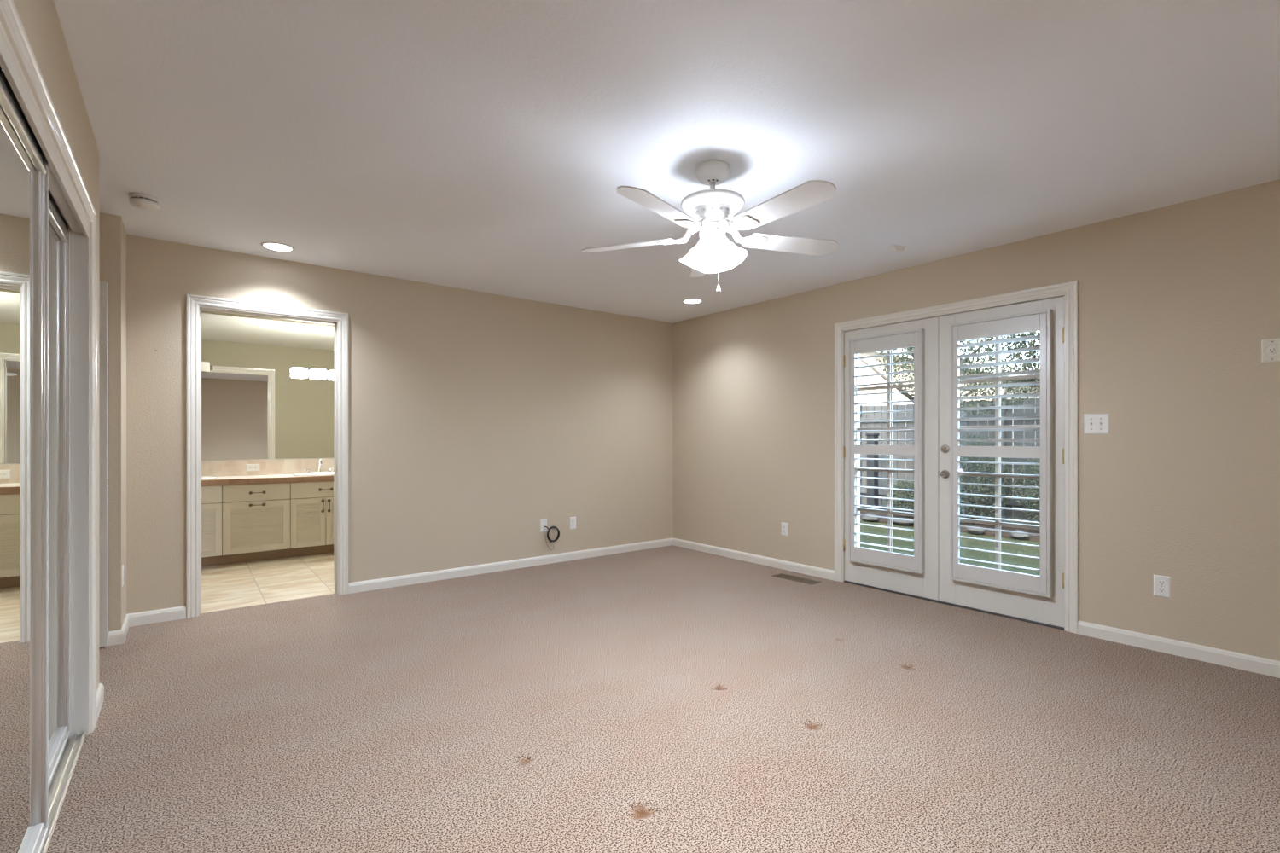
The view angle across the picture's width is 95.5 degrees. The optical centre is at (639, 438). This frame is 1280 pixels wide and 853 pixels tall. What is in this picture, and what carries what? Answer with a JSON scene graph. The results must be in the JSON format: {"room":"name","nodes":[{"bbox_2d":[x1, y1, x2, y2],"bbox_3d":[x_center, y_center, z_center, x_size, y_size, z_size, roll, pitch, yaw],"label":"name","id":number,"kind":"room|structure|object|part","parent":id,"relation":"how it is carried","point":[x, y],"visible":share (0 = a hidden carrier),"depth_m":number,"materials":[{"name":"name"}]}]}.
{"room":"empty bedroom","nodes":[
{"label":"empty bedroom","id":0,"kind":"room"},
{"bbox_2d":[12,0,98,691],"bbox_3d":[-1.521,-0.050,0.378,1.330,2.440,4.570,0,0,-38],"label":"wall","id":1,"kind":"structure","parent":0,"point":[40,20],"depth_m":1.95,"materials":[{"name":"beige paint"}]},
{"bbox_2d":[0,20,89,738],"bbox_3d":[-1.572,0.155,1.424,0.122,2.030,2.156,0,0,-38],"label":"trim","id":2,"kind":"structure","parent":1,"relation":"attached to","point":[61,189],"depth_m":2.28,"materials":[{"name":"beige paint"}]},
{"bbox_2d":[0,0,96,733],"bbox_3d":[-1.518,0.124,1.466,0.018,2.091,2.266,0,0,-38],"label":"trim","id":3,"kind":"structure","parent":1,"relation":"attached to","point":[10,20],"depth_m":2.31,"materials":[{"name":"beige paint"}]},
{"bbox_2d":[96,683,104,722],"bbox_3d":[-2.822,1.132,2.075,1.314,0.083,0.322,0,0,-38],"label":"baseboard","id":4,"kind":"structure","parent":1,"relation":"attached to","point":[100,693],"depth_m":2.50,"materials":[{"name":"beige paint"}]},
{"bbox_2d":[98,212,126,631],"bbox_3d":[-3.653,-0.050,3.014,1.463,2.440,0.374,0,0,-38],"label":"wall","id":5,"kind":"structure","parent":0,"point":[112,231],"depth_m":3.31,"materials":[{"name":"beige paint"}]},
{"bbox_2d":[98,280,108,646],"bbox_3d":[-3.283,0.141,2.985,0.811,2.033,0.102,0,0,-38],"label":"door","id":6,"kind":"structure","parent":5,"relation":"in","point":[103,286],"depth_m":3.23,"materials":[{"name":"white paint"}]},
{"bbox_2d":[122,564,124,586],"bbox_3d":[-3.000,0.795,3.373,0.008,0.116,0.071,0,0,-38],"label":"wall outlet","id":7,"kind":"object","parent":5,"relation":"attached to","point":[123,571],"visible":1,"depth_m":3.36,"materials":[{"name":"white plastic"}]},
{"bbox_3d":[-3.001,0.795,3.372,0.006,0.116,0.071,0,0,-38],"label":"plate","id":8,"kind":"part","parent":7,"relation":"part of","materials":[{"name":"white plastic"}]},
{"bbox_2d":[98,605,186,647],"bbox_3d":[-3.474,1.132,3.145,1.607,0.083,0.388,0,0,-38],"label":"baseboard","id":9,"kind":"structure","parent":5,"relation":"attached to","point":[115,637],"depth_m":3.65,"materials":[{"name":"beige paint"}]},
{"bbox_2d":[201,310,333,460],"bbox_3d":[-3.465,-0.050,6.431,5.972,2.440,0.120,0,0,-38],"label":"wall","id":10,"kind":"structure","parent":0,"point":[202,311],"depth_m":6.03,"materials":[{"name":"beige paint"}]},
{"bbox_2d":[201,459,333,477],"bbox_3d":[-3.963,0.298,5.955,1.940,0.157,0.015,0,0,-38],"label":"backsplash","id":11,"kind":"structure","parent":10,"relation":"attached to","point":[218,468],"depth_m":6.02,"materials":[{"name":"tile"}]},
{"bbox_2d":[245,464,259,471],"bbox_3d":[-3.959,0.298,5.943,0.116,0.073,0.008,0,0,-38],"label":"wall outlet","id":12,"kind":"object","parent":11,"relation":"attached to","point":[249,468],"visible":1,"depth_m":5.94,"materials":[{"name":"white plastic"}]},
{"bbox_2d":[201,313,333,460],"bbox_3d":[-3.965,-0.507,5.957,1.940,1.451,0.008,0,0,-38],"label":"vanity mirror","id":13,"kind":"object","parent":10,"relation":"attached to","point":[253,408],"visible":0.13,"depth_m":6.01,"materials":[{"name":"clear mirror"}]},
{"bbox_2d":[201,361,212,372],"bbox_3d":[-4.417,-0.700,5.545,0.550,0.094,0.086,0,0,-38],"label":"vanity light","id":14,"kind":"object","parent":13,"relation":"attached to","point":[206,367],"visible":0.23,"depth_m":5.65,"materials":[{"name":"white glass"}]},
{"bbox_2d":[289,367,333,379],"bbox_3d":[-3.472,-0.700,6.285,0.550,0.094,0.086,0,0,-38],"label":"vanity light","id":15,"kind":"object","parent":13,"relation":"attached to","point":[295,372],"visible":0.71,"depth_m":6.23,"materials":[{"name":"white glass"}]},
{"bbox_3d":[-3.607,-0.700,6.165,0.142,0.094,0.064,0,0,-38],"label":"lamp shade","id":16,"kind":"part","parent":15,"relation":"part of","materials":[{"name":"white glass"}]},
{"bbox_3d":[-3.465,-0.700,6.276,0.142,0.094,0.064,0,0,-38],"label":"lamp shade","id":17,"kind":"part","parent":15,"relation":"part of","materials":[{"name":"white glass"}]},
{"bbox_3d":[-3.324,-0.700,6.387,0.142,0.094,0.064,0,0,-38],"label":"lamp shade","id":18,"kind":"part","parent":15,"relation":"part of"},
{"bbox_2d":[126,234,672,614],"bbox_3d":[-1.948,-0.050,4.624,6.132,2.440,0.060,0,0,-38],"label":"wall","id":19,"kind":"structure","parent":0,"point":[476,419],"depth_m":4.83,"materials":[{"name":"beige paint"}]},
{"bbox_2d":[186,294,348,618],"bbox_3d":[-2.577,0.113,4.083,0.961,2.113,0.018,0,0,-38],"label":"trim","id":20,"kind":"structure","parent":19,"relation":"attached to","point":[192,301],"depth_m":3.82,"materials":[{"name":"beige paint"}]},
{"bbox_2d":[540,518,546,532],"bbox_3d":[-0.893,0.807,5.402,0.071,0.118,0.016,0,0,-38],"label":"cable plate","id":21,"kind":"object","parent":19,"relation":"attached to","point":[544,521],"visible":1,"depth_m":5.40,"materials":[{"name":"white plastic"}]},
{"bbox_2d":[544,526,559,550],"bbox_3d":[-0.821,0.928,5.431,0.149,0.232,0.051,0,0,-38],"label":"coiled cable","id":22,"kind":"object","parent":21,"relation":"hanging from","point":[551,527],"visible":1,"depth_m":5.42,"materials":[{"name":"black rubber"}]},
{"bbox_2d":[570,517,575,529],"bbox_3d":[-0.646,0.815,5.601,0.071,0.116,0.008,0,0,-38],"label":"wall outlet","id":23,"kind":"object","parent":19,"relation":"attached to","point":[573,520],"visible":1,"depth_m":5.60,"materials":[{"name":"white plastic"}]},
{"bbox_2d":[348,537,834,593],"bbox_3d":[-0.296,1.132,4.588,3.254,0.083,2.034,0,0,-38],"label":"baseboard","id":24,"kind":"structure","parent":19,"relation":"attached to","point":[356,587],"depth_m":5.22,"materials":[{"name":"beige paint"}]},
{"bbox_2d":[46,545,1279,852],"bbox_3d":[-0.539,1.210,3.528,6.900,0.080,8.360,0,0,-38],"label":"floor","id":25,"kind":"structure","parent":0,"point":[672,699],"depth_m":2.36,"materials":[{"name":"carpet"}]},
{"bbox_2d":[40,731,85,852],"bbox_3d":[-1.571,1.161,1.424,0.102,0.018,2.118,0,0,-38],"label":"door track","id":26,"kind":"object","parent":25,"relation":"on","point":[61,781],"visible":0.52,"depth_m":1.98,"materials":[{"name":"silver metal"}]},
{"bbox_2d":[0,65,48,852],"bbox_3d":[-1.320,0.159,1.156,0.027,1.978,1.368,0,0,-38],"label":"mirror door","id":27,"kind":"structure","parent":26,"relation":"on","point":[24,165],"depth_m":1.53,"materials":[{"name":"clear mirror"}]},
{"bbox_3d":[-1.321,-0.795,1.156,0.026,0.070,1.304,0,0,-38],"label":"rail","id":28,"kind":"part","parent":27,"relation":"part of","materials":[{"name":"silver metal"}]},
{"bbox_3d":[-1.320,1.122,1.156,0.027,0.052,1.340,0,0,-38],"label":"rail","id":29,"kind":"part","parent":27,"relation":"part of","materials":[{"name":"silver metal"}]},
{"bbox_2d":[48,192,69,788],"bbox_3d":[-1.787,0.164,1.692,0.027,1.968,1.427,0,0,-38],"label":"mirror door","id":30,"kind":"structure","parent":26,"relation":"on","point":[59,233],"depth_m":2.18,"materials":[{"name":"clear mirror"}]},
{"bbox_3d":[-1.794,0.170,1.686,0.005,1.864,1.335,0,0,-38],"label":"mirror pane","id":31,"kind":"part","parent":30,"relation":"part of","materials":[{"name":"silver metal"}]},
{"bbox_3d":[-1.788,-0.785,1.691,0.026,0.070,1.363,0,0,-38],"label":"rail","id":32,"kind":"part","parent":30,"relation":"part of","materials":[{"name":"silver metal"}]},
{"bbox_3d":[-1.787,1.122,1.692,0.027,0.052,1.399,0,0,-38],"label":"rail","id":33,"kind":"part","parent":30,"relation":"part of","materials":[{"name":"silver metal"}]},
{"bbox_2d":[201,485,221,566],"bbox_3d":[-4.251,0.802,5.365,0.621,0.741,0.586,0,0,-38],"label":"vanity cabinet","id":34,"kind":"object","parent":25,"relation":"on","point":[211,496],"visible":0.2,"depth_m":5.31,"materials":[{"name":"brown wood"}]},
{"bbox_3d":[-4.094,0.512,5.165,0.618,0.156,0.019,0,0,-38],"label":"drawer","id":35,"kind":"part","parent":34,"relation":"part of","materials":[{"name":"beige paint"}]},
{"bbox_3d":[-3.972,0.835,5.261,0.307,0.482,0.019,0,0,-38],"label":"door","id":36,"kind":"part","parent":34,"relation":"part of","materials":[{"name":"beige paint"}]},
{"bbox_2d":[221,482,290,564],"bbox_3d":[-3.793,0.802,5.723,0.539,0.741,0.586,0,0,-38],"label":"vanity cabinet","id":37,"kind":"object","parent":25,"relation":"on","point":[256,518],"visible":1,"depth_m":5.52,"materials":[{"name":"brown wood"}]},
{"bbox_3d":[-3.637,0.512,5.523,0.536,0.156,0.019,0,0,-38],"label":"drawer","id":38,"kind":"part","parent":37,"relation":"part of","materials":[{"name":"beige paint"}]},
{"bbox_3d":[-3.637,0.835,5.523,0.536,0.482,0.019,0,0,-38],"label":"drawer","id":39,"kind":"part","parent":37,"relation":"part of","materials":[{"name":"beige paint"}]},
{"bbox_3d":[-3.622,0.513,5.504,0.134,0.029,0.029,0,0,-38],"label":"pull handle","id":40,"kind":"part","parent":37,"relation":"part of","materials":[{"name":"brown metal"}]},
{"bbox_3d":[-3.622,0.630,5.504,0.134,0.029,0.029,0,0,-38],"label":"pull handle","id":41,"kind":"part","parent":37,"relation":"part of","materials":[{"name":"brown metal"}]},
{"bbox_2d":[289,481,333,557],"bbox_3d":[-3.336,0.802,6.082,0.621,0.741,0.586,0,0,-38],"label":"vanity cabinet","id":42,"kind":"object","parent":25,"relation":"on","point":[311,503],"visible":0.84,"depth_m":5.80,"materials":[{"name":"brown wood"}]},
{"bbox_2d":[201,474,333,486],"bbox_3d":[-3.789,0.402,5.732,1.940,0.057,0.579,0,0,-38],"label":"countertop","id":43,"kind":"structure","parent":42,"relation":"on","point":[250,480],"depth_m":5.59,"materials":[{"name":"tile"}]},
{"bbox_2d":[201,476,217,479],"bbox_3d":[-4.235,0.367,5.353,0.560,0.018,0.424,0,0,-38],"label":"sink basin","id":44,"kind":"object","parent":43,"relation":"in","point":[202,477],"visible":0.29,"depth_m":5.43,"materials":[{"name":"white ceramic"}]},
{"bbox_2d":[292,471,333,476],"bbox_3d":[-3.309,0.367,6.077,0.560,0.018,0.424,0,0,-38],"label":"sink basin","id":45,"kind":"object","parent":43,"relation":"in","point":[317,474],"visible":0.68,"depth_m":5.94,"materials":[{"name":"white ceramic"}]},
{"bbox_2d":[303,459,333,472],"bbox_3d":[-3.433,0.295,6.237,0.295,0.163,0.126,0,0,-38],"label":"sink faucet","id":46,"kind":"object","parent":43,"relation":"on","point":[320,460],"visible":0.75,"depth_m":6.26,"materials":[{"name":"silver metal"}]},
{"bbox_3d":[-3.433,0.295,6.237,0.048,0.163,0.126,0,0,-38],"label":"spout","id":47,"kind":"part","parent":46,"relation":"part of","materials":[{"name":"silver metal"}]},
{"bbox_3d":[-3.301,0.835,5.785,0.307,0.482,0.019,0,0,-38],"label":"door","id":48,"kind":"part","parent":42,"relation":"part of","materials":[{"name":"beige paint"}]},
{"bbox_3d":[-3.179,0.512,5.881,0.618,0.156,0.019,0,0,-38],"label":"drawer","id":49,"kind":"part","parent":42,"relation":"part of","materials":[{"name":"beige paint"}]},
{"bbox_3d":[-3.057,0.835,5.977,0.307,0.482,0.019,0,0,-38],"label":"door","id":50,"kind":"part","parent":42,"relation":"part of","materials":[{"name":"beige paint"}]},
{"bbox_2d":[772,573,820,584],"bbox_3d":[1.297,1.167,4.838,0.132,0.006,0.392,0,0,-40],"label":"floor vent","id":51,"kind":"object","parent":25,"relation":"in","point":[807,581],"visible":1,"depth_m":4.83,"materials":[{"name":"brown metal"}]},
{"bbox_2d":[53,0,1279,323],"bbox_3d":[-0.105,-1.330,2.269,6.132,0.120,6.042,0,0,-38],"label":"ceiling","id":52,"kind":"structure","parent":0,"point":[482,146],"depth_m":2.33,"materials":[{"name":"white paint"}]},
{"bbox_2d":[128,192,159,210],"bbox_3d":[-2.610,-1.243,3.062,0.124,0.055,0.124,0,0,-38],"label":"smoke detector","id":53,"kind":"object","parent":52,"relation":"attached to","point":[140,200],"visible":1,"depth_m":3.03,"materials":[{"name":"white plastic"}]},
{"bbox_2d":[261,242,295,251],"bbox_3d":[-2.395,-1.267,3.846,0.192,0.006,0.192,0,0,-38],"label":"recessed light","id":54,"kind":"object","parent":52,"relation":"in","point":[277,247],"visible":1,"depth_m":3.84,"materials":[{"name":"white plastic"}]},
{"bbox_2d":[681,298,702,303],"bbox_3d":[0.483,-1.267,5.363,0.192,0.006,0.192,0,0,-38],"label":"recessed light","id":55,"kind":"object","parent":52,"relation":"in","point":[688,300],"visible":1,"depth_m":5.36,"materials":[{"name":"white plastic"}]},
{"bbox_2d":[581,159,837,293],"bbox_3d":[0.360,-0.968,2.679,1.280,0.605,1.245,0,0,-38],"label":"ceiling fan","id":56,"kind":"object","parent":52,"relation":"hanging from","point":[712,212],"visible":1,"depth_m":2.65,"materials":[{"name":"white metal"}]},
{"bbox_3d":[-0.065,-0.950,2.866,0.487,0.035,0.139,0,0,19],"label":"blade","id":57,"kind":"part","parent":56,"relation":"part of","materials":[{"name":"white laminate"}]},
{"bbox_3d":[0.080,-0.950,2.383,0.139,0.035,0.487,0,0,37],"label":"blade","id":58,"kind":"part","parent":56,"relation":"part of","materials":[{"name":"white laminate"}]},
{"bbox_3d":[0.253,-0.855,2.773,0.142,0.136,0.131,0,0,-38],"label":"lamp shade","id":59,"kind":"part","parent":56,"relation":"part of","materials":[{"name":"white glass"}]},
{"bbox_3d":[0.350,-0.950,3.152,0.139,0.035,0.487,0,0,1],"label":"blade","id":60,"kind":"part","parent":56,"relation":"part of","materials":[{"name":"white laminate"}]},
{"bbox_3d":[0.290,-0.855,2.637,0.131,0.136,0.142,0,0,-38],"label":"lamp shade","id":61,"kind":"part","parent":56,"relation":"part of","materials":[{"name":"white glass"}]},
{"bbox_3d":[0.301,-0.865,2.653,0.060,0.078,0.047,0,0,-38],"label":"bulb","id":62,"kind":"part","parent":56,"relation":"part of","materials":[{"name":"white glass"}]},
{"bbox_3d":[0.310,-0.904,2.668,0.079,0.079,0.076,0,0,-38],"label":"lamp arm","id":63,"kind":"part","parent":56,"relation":"part of","materials":[{"name":"white metal"}]},
{"bbox_3d":[0.370,-0.904,2.779,0.079,0.079,0.076,0,0,-38],"label":"lamp arm","id":64,"kind":"part","parent":56,"relation":"part of","materials":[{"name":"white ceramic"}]},
{"bbox_3d":[0.389,-0.855,2.810,0.131,0.136,0.142,0,0,-38],"label":"lamp shade","id":65,"kind":"part","parent":56,"relation":"part of","materials":[{"name":"white glass"}]},
{"bbox_3d":[0.395,-0.904,2.694,0.076,0.079,0.079,0,0,-38],"label":"lamp arm","id":66,"kind":"part","parent":56,"relation":"part of","materials":[{"name":"white metal"}]},
{"bbox_3d":[0.410,-0.865,2.685,0.047,0.078,0.060,0,0,-38],"label":"bulb","id":67,"kind":"part","parent":56,"relation":"part of","materials":[{"name":"white glass"}]},
{"bbox_3d":[0.426,-0.855,2.674,0.142,0.136,0.131,0,0,-38],"label":"lamp shade","id":68,"kind":"part","parent":56,"relation":"part of","materials":[{"name":"white glass"}]},
{"bbox_3d":[0.583,-0.950,2.371,0.139,0.035,0.487,0,0,-35],"label":"blade","id":69,"kind":"part","parent":56,"relation":"part of","materials":[{"name":"white laminate"}]},
{"bbox_3d":[0.750,-0.950,2.846,0.487,0.035,0.139,0,0,-17],"label":"blade","id":70,"kind":"part","parent":56,"relation":"part of","materials":[{"name":"white laminate"}]},
{"bbox_2d":[887,244,906,252],"bbox_3d":[1.702,-1.257,3.853,0.096,0.026,0.064,0,0,-18],"label":"ceiling sensor","id":71,"kind":"object","parent":52,"relation":"attached to","point":[894,248],"visible":1,"depth_m":3.83,"materials":[{"name":"white plastic"}]},
{"bbox_2d":[672,179,1279,661],"bbox_3d":[2.257,-0.050,4.080,0.140,2.440,5.982,0,0,-38],"label":"wall","id":72,"kind":"structure","parent":0,"point":[1178,303],"depth_m":3.33,"materials":[{"name":"beige paint"}]},
{"bbox_2d":[781,522,788,536],"bbox_3d":[1.291,0.811,5.193,0.008,0.116,0.071,0,0,-38],"label":"wall outlet","id":73,"kind":"object","parent":72,"relation":"attached to","point":[784,526],"visible":1,"depth_m":5.18,"materials":[{"name":"white plastic"}]},
{"bbox_2d":[843,316,938,600],"bbox_3d":[1.907,0.143,4.455,0.056,2.026,0.760,0,0,-38],"label":"door","id":74,"kind":"structure","parent":72,"relation":"in","point":[926,584],"depth_m":4.33,"materials":[{"name":"white paint"}]},
{"bbox_2d":[848,328,925,574],"bbox_3d":[1.861,0.090,4.433,0.072,1.773,0.589,0,0,-38],"label":"plantation shutter","id":75,"kind":"object","parent":74,"relation":"attached to","point":[914,338],"visible":1,"depth_m":4.38,"materials":[{"name":"grey paint"}]},
{"bbox_2d":[843,581,1064,630],"bbox_3d":[2.186,1.176,4.189,0.158,0.027,1.544,0,0,-38],"label":"sill","id":76,"kind":"structure","parent":72,"relation":"attached to","point":[847,582],"depth_m":4.02,"materials":[{"name":"brown"}]},
{"bbox_2d":[834,280,1078,634],"bbox_3d":[2.176,0.139,4.182,0.141,2.062,1.544,0,0,-38],"label":"door frame","id":77,"kind":"structure","parent":72,"relation":"attached to","point":[1061,294],"depth_m":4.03,"materials":[{"name":"beige paint"}]},
{"bbox_2d":[938,296,1064,627],"bbox_3d":[2.358,0.143,3.841,0.104,2.026,0.764,0,0,-38],"label":"door","id":78,"kind":"structure","parent":72,"relation":"in","point":[1033,608],"depth_m":3.85,"materials":[{"name":"white paint"}]},
{"bbox_3d":[2.135,0.253,4.090,0.060,0.062,0.062,0,0,-38],"label":"handle","id":79,"kind":"part","parent":78,"relation":"part of","materials":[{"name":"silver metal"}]},
{"bbox_2d":[949,308,1053,597],"bbox_3d":[2.347,0.090,3.813,0.072,1.773,0.595,0,0,-38],"label":"plantation shutter","id":80,"kind":"object","parent":78,"relation":"attached to","point":[1042,321],"visible":1,"depth_m":3.76,"materials":[{"name":"grey paint"}]},
{"bbox_2d":[1083,413,1109,434],"bbox_3d":[2.678,-0.086,3.413,0.020,0.120,0.120,0,0,-38],"label":"light switch","id":81,"kind":"object","parent":72,"relation":"attached to","point":[1093,423],"visible":1,"depth_m":3.42,"materials":[{"name":"white plastic"}]},
{"bbox_2d":[1153,575,1170,598],"bbox_3d":[2.862,0.811,3.187,0.008,0.116,0.071,0,0,-38],"label":"wall outlet","id":82,"kind":"object","parent":72,"relation":"attached to","point":[1161,584],"visible":1,"depth_m":3.18,"materials":[{"name":"white plastic"}]},
{"bbox_2d":[1157,580,1165,586],"bbox_3d":[2.860,0.791,3.185,0.002,0.027,0.033,0,0,-38],"label":"receptacle","id":83,"kind":"object","parent":82,"relation":"attached to","point":[1160,583],"depth_m":3.18,"materials":[{"name":"white plastic"}]},
{"bbox_2d":[1157,587,1165,593],"bbox_3d":[2.860,0.830,3.185,0.002,0.027,0.033,0,0,-38],"label":"receptacle","id":84,"kind":"object","parent":82,"relation":"attached to","point":[1160,590],"depth_m":3.18,"materials":[{"name":"white plastic"}]},
{"bbox_2d":[1077,620,1279,678],"bbox_3d":[3.296,1.132,2.627,0.014,0.083,2.174,0,0,-38],"label":"baseboard","id":85,"kind":"structure","parent":72,"relation":"attached to","point":[1236,660],"depth_m":3.11,"materials":[{"name":"beige paint"}]},
{"bbox_2d":[1261,337,1279,362],"bbox_3d":[3.114,-0.435,2.862,0.010,0.114,0.075,0,0,-38],"label":"outlet","id":86,"kind":"object","parent":72,"relation":"attached to","point":[1271,347],"visible":1,"depth_m":2.87,"materials":[{"name":"beige plastic"}]},
{"label":"outside","id":87,"kind":"structure","parent":0,"visible":0},
{"bbox_2d":[860,506,1040,575],"bbox_3d":[13.775,1.410,18.404,35.618,0.200,56.000,0,0,-38],"label":"lawn","id":88,"kind":"structure","parent":87,"point":[967,543],"depth_m":7.06,"materials":[{"name":"green plant"}]},
{"bbox_2d":[861,513,878,522],"bbox_3d":[3.625,1.246,9.160,0.180,0.132,0.281,0,0,-38],"label":"rock","id":89,"kind":"object","parent":88,"relation":"on","point":[865,518],"visible":0.84,"depth_m":9.10,"materials":[{"name":"grey stone"}]},
{"bbox_2d":[892,517,913,525],"bbox_3d":[3.940,1.252,8.759,0.218,0.117,0.373,0,0,-38],"label":"rock","id":90,"kind":"object","parent":88,"relation":"on","point":[897,521],"visible":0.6,"depth_m":8.67,"materials":[{"name":"grey stone"}]},
{"bbox_2d":[860,507,1040,541],"bbox_3d":[4.142,1.335,9.593,1.250,0.150,22.000,0,0,-38],"label":"ground border","id":91,"kind":"structure","parent":88,"relation":"on","point":[1032,538],"depth_m":8.15,"materials":[{"name":"black soil"}]},
{"bbox_2d":[865,433,879,512],"bbox_3d":[3.994,0.590,9.985,0.170,1.360,0.170,0,0,-38],"label":"post","id":92,"kind":"object","parent":91,"relation":"on","point":[870,463],"visible":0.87,"depth_m":9.93,"materials":[{"name":"black paint"}]},
{"bbox_2d":[884,478,913,517],"bbox_3d":[4.333,0.951,9.311,0.743,0.629,0.798,0,0,-38],"label":"shrub","id":93,"kind":"object","parent":91,"relation":"on","point":[910,494],"visible":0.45,"depth_m":9.24,"materials":[{"name":"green plant"}]},
{"bbox_2d":[960,434,1016,524],"bbox_3d":[4.908,0.595,8.537,0.965,1.337,1.060,0,0,-34],"label":"shrub","id":94,"kind":"object","parent":91,"relation":"on","point":[967,488],"visible":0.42,"depth_m":8.36,"materials":[{"name":"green plant"}]},
{"bbox_2d":[1012,458,1040,525],"bbox_3d":[5.569,0.669,7.686,1.100,1.189,1.018,0,0,31],"label":"shrub","id":95,"kind":"object","parent":91,"relation":"on","point":[1031,467],"visible":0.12,"depth_m":7.83,"materials":[{"name":"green plant"}]},
{"bbox_2d":[860,397,1040,524],"bbox_3d":[4.828,0.345,9.812,0.100,1.930,21.600,0,0,-38],"label":"fence","id":96,"kind":"object","parent":88,"relation":"on","point":[1005,514],"visible":0.09,"depth_m":9.22,"materials":[{"name":"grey wood"}]},
{"bbox_3d":[4.057,0.345,10.796,0.100,1.930,0.100,0,0,-38],"label":"post","id":97,"kind":"part","parent":96,"relation":"part of","materials":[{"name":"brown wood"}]},
{"bbox_3d":[5.537,0.345,8.906,0.100,1.930,0.100,0,0,-38],"label":"post","id":98,"kind":"part","parent":96,"relation":"part of","materials":[{"name":"white wood"}]},
{"bbox_2d":[860,331,1040,416],"bbox_3d":[4.487,-0.740,7.258,1.853,4.107,4.032,0,0,-38],"label":"tree","id":99,"kind":"object","parent":88,"relation":"on","point":[1028,366],"visible":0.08,"depth_m":7.23,"materials":[{"name":"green plant"}]},
{"bbox_2d":[860,349,1040,482],"bbox_3d":[8.673,-0.970,20.506,9.060,4.560,11.600,0,0,-38],"label":"neighbor house","id":100,"kind":"structure","parent":88,"relation":"on","point":[872,361],"depth_m":16.36,"materials":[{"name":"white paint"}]},
{"bbox_2d":[966,526,985,535],"bbox_3d":[4.585,1.252,7.934,0.160,0.115,0.228,0,0,-38],"label":"rock","id":101,"kind":"object","parent":88,"relation":"on","point":[977,532],"visible":0.8,"depth_m":7.88,"materials":[{"name":"grey stone"}]},
{"bbox_2d":[1010,529,1029,539],"bbox_3d":[4.916,1.247,7.534,0.196,0.124,0.188,0,0,11],"label":"rock","id":102,"kind":"object","parent":88,"relation":"on","point":[1017,536],"visible":0.81,"depth_m":7.47,"materials":[{"name":"grey stone"}]}
]}

